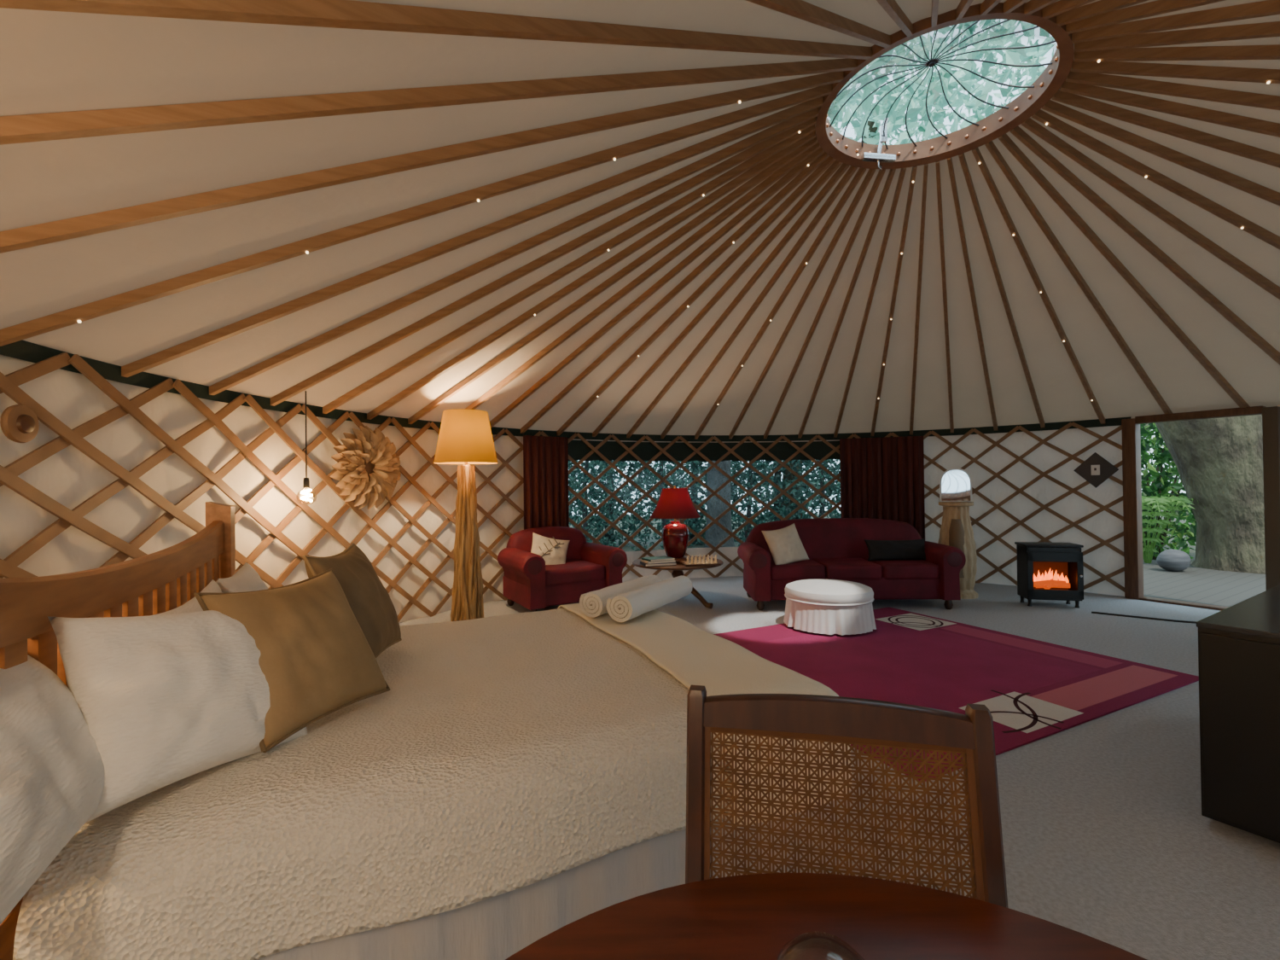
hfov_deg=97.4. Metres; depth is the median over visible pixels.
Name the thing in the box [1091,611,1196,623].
cord
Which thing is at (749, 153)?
rafter
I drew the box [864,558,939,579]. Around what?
seat cushion
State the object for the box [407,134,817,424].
rafter
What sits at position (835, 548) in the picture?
sofa
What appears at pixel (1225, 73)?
rafter
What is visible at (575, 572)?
seat cushion
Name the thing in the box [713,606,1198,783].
rug
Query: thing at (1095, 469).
switch plate
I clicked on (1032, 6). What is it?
rafter
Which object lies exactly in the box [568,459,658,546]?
tree
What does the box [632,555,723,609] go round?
side table
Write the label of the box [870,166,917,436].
rafter
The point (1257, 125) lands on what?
rafter
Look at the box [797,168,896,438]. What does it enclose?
rafter
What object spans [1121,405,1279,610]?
door
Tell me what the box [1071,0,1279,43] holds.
rafter
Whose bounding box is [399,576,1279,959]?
floor
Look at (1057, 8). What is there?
rafter
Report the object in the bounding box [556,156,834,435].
rafter
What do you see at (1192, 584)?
deck
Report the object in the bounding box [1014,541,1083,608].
heater
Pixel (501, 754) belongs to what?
quilt
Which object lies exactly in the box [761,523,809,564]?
cushion
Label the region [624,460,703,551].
tree
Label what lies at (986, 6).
rafter
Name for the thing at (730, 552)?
wall
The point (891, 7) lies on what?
rafter
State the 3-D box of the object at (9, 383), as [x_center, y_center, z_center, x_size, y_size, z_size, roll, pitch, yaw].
[0.405,0.398,5.721,9.926,2.166,4.731,0,-1,-36]
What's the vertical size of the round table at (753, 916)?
0.748 m
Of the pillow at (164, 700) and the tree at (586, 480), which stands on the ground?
the tree at (586, 480)
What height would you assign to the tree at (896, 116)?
12.592 m
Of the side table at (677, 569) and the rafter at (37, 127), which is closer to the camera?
the rafter at (37, 127)
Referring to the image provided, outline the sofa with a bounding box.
[737,517,965,610]
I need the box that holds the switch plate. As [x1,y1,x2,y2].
[1090,465,1099,475]
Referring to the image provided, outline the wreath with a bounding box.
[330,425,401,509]
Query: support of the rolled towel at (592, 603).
on the throw at (693, 655)
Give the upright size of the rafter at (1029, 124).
1.789 m
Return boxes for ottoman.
[783,579,876,635]
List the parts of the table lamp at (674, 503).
lamp shade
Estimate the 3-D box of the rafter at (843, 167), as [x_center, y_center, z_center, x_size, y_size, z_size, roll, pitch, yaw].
[0.708,-1.528,6.213,0.043,1.789,4.251,0,-1,-25]
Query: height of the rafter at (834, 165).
1.789 m
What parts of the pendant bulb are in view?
cord, bulb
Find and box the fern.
[1141,495,1198,563]
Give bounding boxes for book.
[640,558,675,564]
[640,561,676,566]
[641,555,674,561]
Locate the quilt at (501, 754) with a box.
[12,607,731,959]
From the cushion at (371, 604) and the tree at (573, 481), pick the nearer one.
the cushion at (371, 604)
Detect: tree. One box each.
[568,459,627,547]
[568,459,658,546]
[568,460,576,511]
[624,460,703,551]
[647,460,741,546]
[704,460,734,547]
[730,459,788,546]
[730,459,828,533]
[780,36,1053,519]
[780,459,840,519]
[814,459,840,517]
[1154,414,1265,574]
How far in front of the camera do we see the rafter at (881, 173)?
5.61 m
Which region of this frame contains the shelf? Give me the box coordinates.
[938,501,973,506]
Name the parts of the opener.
arm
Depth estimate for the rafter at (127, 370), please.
3.44 m
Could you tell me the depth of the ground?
16.24 m
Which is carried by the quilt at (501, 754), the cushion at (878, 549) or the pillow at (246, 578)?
the pillow at (246, 578)
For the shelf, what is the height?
0.055 m
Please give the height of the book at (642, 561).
0.024 m
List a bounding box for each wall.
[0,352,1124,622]
[0,354,523,622]
[567,438,926,582]
[925,425,1124,596]
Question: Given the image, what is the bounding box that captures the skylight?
[815,2,1074,168]
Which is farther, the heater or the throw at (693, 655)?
the heater
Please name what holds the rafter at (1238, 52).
attached to the ceiling
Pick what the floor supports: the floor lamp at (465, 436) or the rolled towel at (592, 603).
the floor lamp at (465, 436)
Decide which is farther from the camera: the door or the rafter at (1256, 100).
the door
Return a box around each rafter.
[0,0,872,59]
[0,58,857,145]
[0,70,843,253]
[0,83,831,346]
[121,96,823,377]
[209,107,818,395]
[270,116,815,406]
[322,124,814,413]
[366,127,815,419]
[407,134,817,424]
[464,140,820,409]
[489,145,824,428]
[520,151,829,433]
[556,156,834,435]
[592,159,841,436]
[626,162,849,437]
[660,165,857,438]
[694,167,866,439]
[728,168,875,439]
[745,0,890,47]
[763,168,885,438]
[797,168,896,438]
[833,168,906,437]
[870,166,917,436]
[876,0,913,36]
[909,163,928,434]
[930,0,938,28]
[935,161,954,432]
[947,157,997,430]
[955,0,973,20]
[958,152,1045,427]
[971,147,1105,424]
[979,0,1001,15]
[984,140,1172,414]
[998,133,1250,407]
[1002,0,1028,13]
[1010,126,1279,365]
[1021,117,1279,299]
[1024,0,1058,15]
[1031,109,1279,250]
[1041,0,1095,19]
[1041,99,1279,205]
[1051,89,1279,168]
[1056,0,1148,26]
[1059,80,1279,137]
[1065,0,1225,34]
[1065,69,1279,110]
[1070,60,1279,83]
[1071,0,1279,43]
[1073,44,1279,61]
[1074,21,1279,52]
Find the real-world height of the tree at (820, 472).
4.197 m
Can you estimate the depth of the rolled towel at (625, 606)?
2.92 m
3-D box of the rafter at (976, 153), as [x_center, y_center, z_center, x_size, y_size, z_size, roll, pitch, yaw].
[4.052,-1.577,5.495,4.251,1.789,0.043,0,-1,-41]
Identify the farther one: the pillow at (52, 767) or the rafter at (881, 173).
the rafter at (881, 173)
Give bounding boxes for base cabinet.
[1196,584,1279,843]
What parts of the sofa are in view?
arm, backrest, arm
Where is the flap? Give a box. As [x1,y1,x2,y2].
[568,440,839,461]
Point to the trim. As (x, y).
(23, 350)
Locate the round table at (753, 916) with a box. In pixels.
[505,872,1146,959]
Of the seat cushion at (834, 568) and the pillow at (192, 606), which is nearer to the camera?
the pillow at (192, 606)
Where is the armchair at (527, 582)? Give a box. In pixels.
[497,526,627,611]
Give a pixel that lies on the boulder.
(1169, 560)
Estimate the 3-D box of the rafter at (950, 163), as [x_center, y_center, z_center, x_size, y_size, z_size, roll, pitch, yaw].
[3.576,-1.567,5.931,0.043,1.789,4.251,-1,-1,36]
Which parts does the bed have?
rail, headboard, post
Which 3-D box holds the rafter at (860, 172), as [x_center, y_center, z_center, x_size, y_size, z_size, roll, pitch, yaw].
[1.289,-1.534,6.408,0.043,1.789,4.251,-1,-1,-12]
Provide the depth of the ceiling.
3.67 m
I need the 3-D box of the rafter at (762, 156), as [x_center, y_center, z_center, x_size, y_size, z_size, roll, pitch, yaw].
[-0.824,-1.524,4.457,4.251,1.789,0.043,-1,-1,17]
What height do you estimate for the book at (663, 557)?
0.022 m
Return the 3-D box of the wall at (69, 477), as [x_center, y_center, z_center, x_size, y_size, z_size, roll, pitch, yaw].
[-2.055,0.370,3.543,2.225,2.200,8.156,-1,0,0]
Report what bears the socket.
attached to the pendant bulb
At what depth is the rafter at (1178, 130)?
3.47 m
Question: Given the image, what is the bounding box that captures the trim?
[0,340,1131,442]
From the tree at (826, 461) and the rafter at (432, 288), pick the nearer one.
the rafter at (432, 288)
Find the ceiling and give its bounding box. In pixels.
[0,0,1279,435]
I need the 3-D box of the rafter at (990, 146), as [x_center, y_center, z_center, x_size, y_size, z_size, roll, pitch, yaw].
[4.266,-1.582,5.217,4.251,1.789,0.043,0,-1,-34]
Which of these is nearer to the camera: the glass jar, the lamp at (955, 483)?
the glass jar
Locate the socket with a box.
[302,477,309,488]
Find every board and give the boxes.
[680,558,721,566]
[1073,452,1118,488]
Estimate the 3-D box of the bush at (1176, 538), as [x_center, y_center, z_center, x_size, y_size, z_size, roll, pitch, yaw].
[11.893,-1.452,13.575,4.406,6.682,3.165,-1,0,0]
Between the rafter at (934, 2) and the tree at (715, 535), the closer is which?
the rafter at (934, 2)
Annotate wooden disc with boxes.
[0,404,39,442]
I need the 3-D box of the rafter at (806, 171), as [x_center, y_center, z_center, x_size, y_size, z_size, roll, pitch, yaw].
[-0.063,-1.523,5.690,0.043,1.789,4.251,0,-1,-44]
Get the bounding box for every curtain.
[523,435,569,529]
[839,436,925,539]
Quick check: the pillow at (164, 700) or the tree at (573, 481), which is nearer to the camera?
the pillow at (164, 700)
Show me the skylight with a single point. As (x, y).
(950, 34)
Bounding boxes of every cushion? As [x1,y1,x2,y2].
[193,568,389,752]
[302,542,401,657]
[530,532,570,564]
[545,558,605,585]
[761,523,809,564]
[770,558,825,580]
[784,579,873,604]
[812,558,882,579]
[863,538,925,560]
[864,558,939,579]
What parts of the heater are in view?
leg, plate, glow panel, door frame, leg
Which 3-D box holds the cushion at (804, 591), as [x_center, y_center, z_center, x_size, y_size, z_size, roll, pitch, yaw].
[1.845,1.167,5.510,0.830,0.314,0.830,-1,-1,-20]
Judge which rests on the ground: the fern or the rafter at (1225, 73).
the fern
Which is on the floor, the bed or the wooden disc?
the bed
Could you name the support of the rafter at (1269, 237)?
attached to the ceiling
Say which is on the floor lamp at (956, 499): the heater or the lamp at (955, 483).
the lamp at (955, 483)
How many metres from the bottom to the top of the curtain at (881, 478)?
1.760 m
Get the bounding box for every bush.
[1140,422,1196,559]
[1140,423,1192,549]
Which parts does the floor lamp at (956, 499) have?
mirror frame, niche panel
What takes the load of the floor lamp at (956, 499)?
on the floor
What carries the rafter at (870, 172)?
attached to the ceiling
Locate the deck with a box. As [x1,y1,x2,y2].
[1142,558,1265,606]
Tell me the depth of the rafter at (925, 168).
5.54 m
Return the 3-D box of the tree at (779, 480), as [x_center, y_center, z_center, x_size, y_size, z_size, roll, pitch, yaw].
[3.835,-1.298,15.664,2.816,6.599,2.705,-1,0,0]
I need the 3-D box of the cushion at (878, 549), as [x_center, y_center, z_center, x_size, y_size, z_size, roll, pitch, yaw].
[2.990,0.812,6.551,0.724,0.238,0.171,-1,0,-3]
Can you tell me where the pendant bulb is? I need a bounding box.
[296,390,316,505]
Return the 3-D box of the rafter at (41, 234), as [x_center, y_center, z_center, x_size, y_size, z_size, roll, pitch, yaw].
[-0.763,-1.541,2.613,4.251,1.789,0.043,-1,-1,-21]
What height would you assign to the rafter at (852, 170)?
1.789 m
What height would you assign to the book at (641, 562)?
0.028 m
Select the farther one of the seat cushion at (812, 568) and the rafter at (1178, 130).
the seat cushion at (812, 568)
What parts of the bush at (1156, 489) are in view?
stem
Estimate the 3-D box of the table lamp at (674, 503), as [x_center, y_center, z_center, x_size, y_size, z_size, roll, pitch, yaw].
[0.416,0.513,6.636,0.610,0.885,0.610,-1,0,0]
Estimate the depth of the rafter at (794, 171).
5.01 m
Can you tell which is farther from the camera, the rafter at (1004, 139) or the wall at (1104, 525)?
the wall at (1104, 525)
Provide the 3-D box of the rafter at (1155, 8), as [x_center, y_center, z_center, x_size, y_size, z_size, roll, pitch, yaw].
[3.538,-1.606,1.291,0.043,1.789,4.251,0,-1,-35]
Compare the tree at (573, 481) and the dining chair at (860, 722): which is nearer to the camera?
the dining chair at (860, 722)
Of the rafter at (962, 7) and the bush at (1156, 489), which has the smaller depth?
the rafter at (962, 7)
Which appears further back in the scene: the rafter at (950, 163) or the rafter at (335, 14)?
the rafter at (950, 163)
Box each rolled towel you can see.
[579,575,661,617]
[606,575,692,622]
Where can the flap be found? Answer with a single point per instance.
(578, 450)
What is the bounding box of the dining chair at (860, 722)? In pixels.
[685,685,1008,907]
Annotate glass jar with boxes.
[777,930,864,959]
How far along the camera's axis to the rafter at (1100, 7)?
2.84 m
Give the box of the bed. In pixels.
[0,501,835,959]
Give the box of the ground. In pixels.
[569,510,1195,563]
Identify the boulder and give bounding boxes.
[1156,549,1191,571]
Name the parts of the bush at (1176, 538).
stem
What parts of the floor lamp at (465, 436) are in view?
lamp shade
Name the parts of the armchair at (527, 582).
arm, backrest, arm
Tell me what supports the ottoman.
on the rug
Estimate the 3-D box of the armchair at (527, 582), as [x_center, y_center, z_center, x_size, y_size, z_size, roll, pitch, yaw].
[-0.936,1.027,6.609,1.270,0.910,1.016,0,-1,-31]
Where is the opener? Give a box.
[861,117,896,170]
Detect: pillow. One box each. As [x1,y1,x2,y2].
[0,654,104,925]
[47,610,307,822]
[153,579,222,615]
[215,562,267,593]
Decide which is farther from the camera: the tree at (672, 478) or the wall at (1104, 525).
the tree at (672, 478)
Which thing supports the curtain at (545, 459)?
hanging from the wall at (69, 477)
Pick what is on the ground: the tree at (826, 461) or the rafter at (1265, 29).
the tree at (826, 461)
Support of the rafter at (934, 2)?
attached to the ceiling
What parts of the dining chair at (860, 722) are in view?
post, rail, cane panel, cane frame, post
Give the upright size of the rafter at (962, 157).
1.789 m
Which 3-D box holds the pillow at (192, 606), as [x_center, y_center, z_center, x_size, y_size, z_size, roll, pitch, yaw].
[-1.466,0.564,1.901,0.195,0.362,0.701,0,-1,-25]
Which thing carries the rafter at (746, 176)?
attached to the ceiling
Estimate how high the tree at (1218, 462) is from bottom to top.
6.828 m
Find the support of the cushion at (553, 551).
on the armchair at (527, 582)
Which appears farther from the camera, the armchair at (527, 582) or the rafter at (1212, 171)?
the armchair at (527, 582)
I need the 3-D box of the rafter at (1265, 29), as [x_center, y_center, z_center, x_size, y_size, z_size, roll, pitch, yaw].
[4.085,-1.609,1.792,4.251,1.789,0.043,-1,-1,40]
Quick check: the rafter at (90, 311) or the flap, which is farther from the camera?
the flap
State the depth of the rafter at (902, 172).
5.61 m
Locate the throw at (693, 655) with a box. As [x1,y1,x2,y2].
[558,603,852,827]
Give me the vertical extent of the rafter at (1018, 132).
1.789 m
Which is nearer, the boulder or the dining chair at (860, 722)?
the dining chair at (860, 722)
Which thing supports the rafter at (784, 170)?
attached to the ceiling
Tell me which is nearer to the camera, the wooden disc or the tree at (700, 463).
the wooden disc
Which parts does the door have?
sill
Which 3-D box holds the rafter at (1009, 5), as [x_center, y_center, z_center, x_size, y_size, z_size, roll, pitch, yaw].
[1.901,-1.590,0.774,0.043,1.789,4.251,-1,0,0]
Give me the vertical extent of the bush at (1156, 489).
4.041 m
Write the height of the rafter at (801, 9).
1.789 m
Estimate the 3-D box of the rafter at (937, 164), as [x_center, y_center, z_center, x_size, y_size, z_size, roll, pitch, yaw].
[3.326,-1.562,6.093,0.043,1.789,4.251,-1,-1,30]
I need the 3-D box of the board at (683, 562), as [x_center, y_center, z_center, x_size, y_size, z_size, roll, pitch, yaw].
[0.672,0.940,6.402,0.400,0.019,0.400,-1,0,-8]
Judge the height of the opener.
0.357 m
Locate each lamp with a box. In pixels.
[433,408,497,621]
[649,485,700,562]
[937,468,977,599]
[941,469,970,500]
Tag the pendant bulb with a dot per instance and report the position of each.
(306, 481)
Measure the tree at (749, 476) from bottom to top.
4.238 m
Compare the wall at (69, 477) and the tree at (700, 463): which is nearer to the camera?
the wall at (69, 477)
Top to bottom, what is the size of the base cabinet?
0.827 m
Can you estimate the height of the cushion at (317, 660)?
0.405 m
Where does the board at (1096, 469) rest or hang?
attached to the wall at (1104, 525)

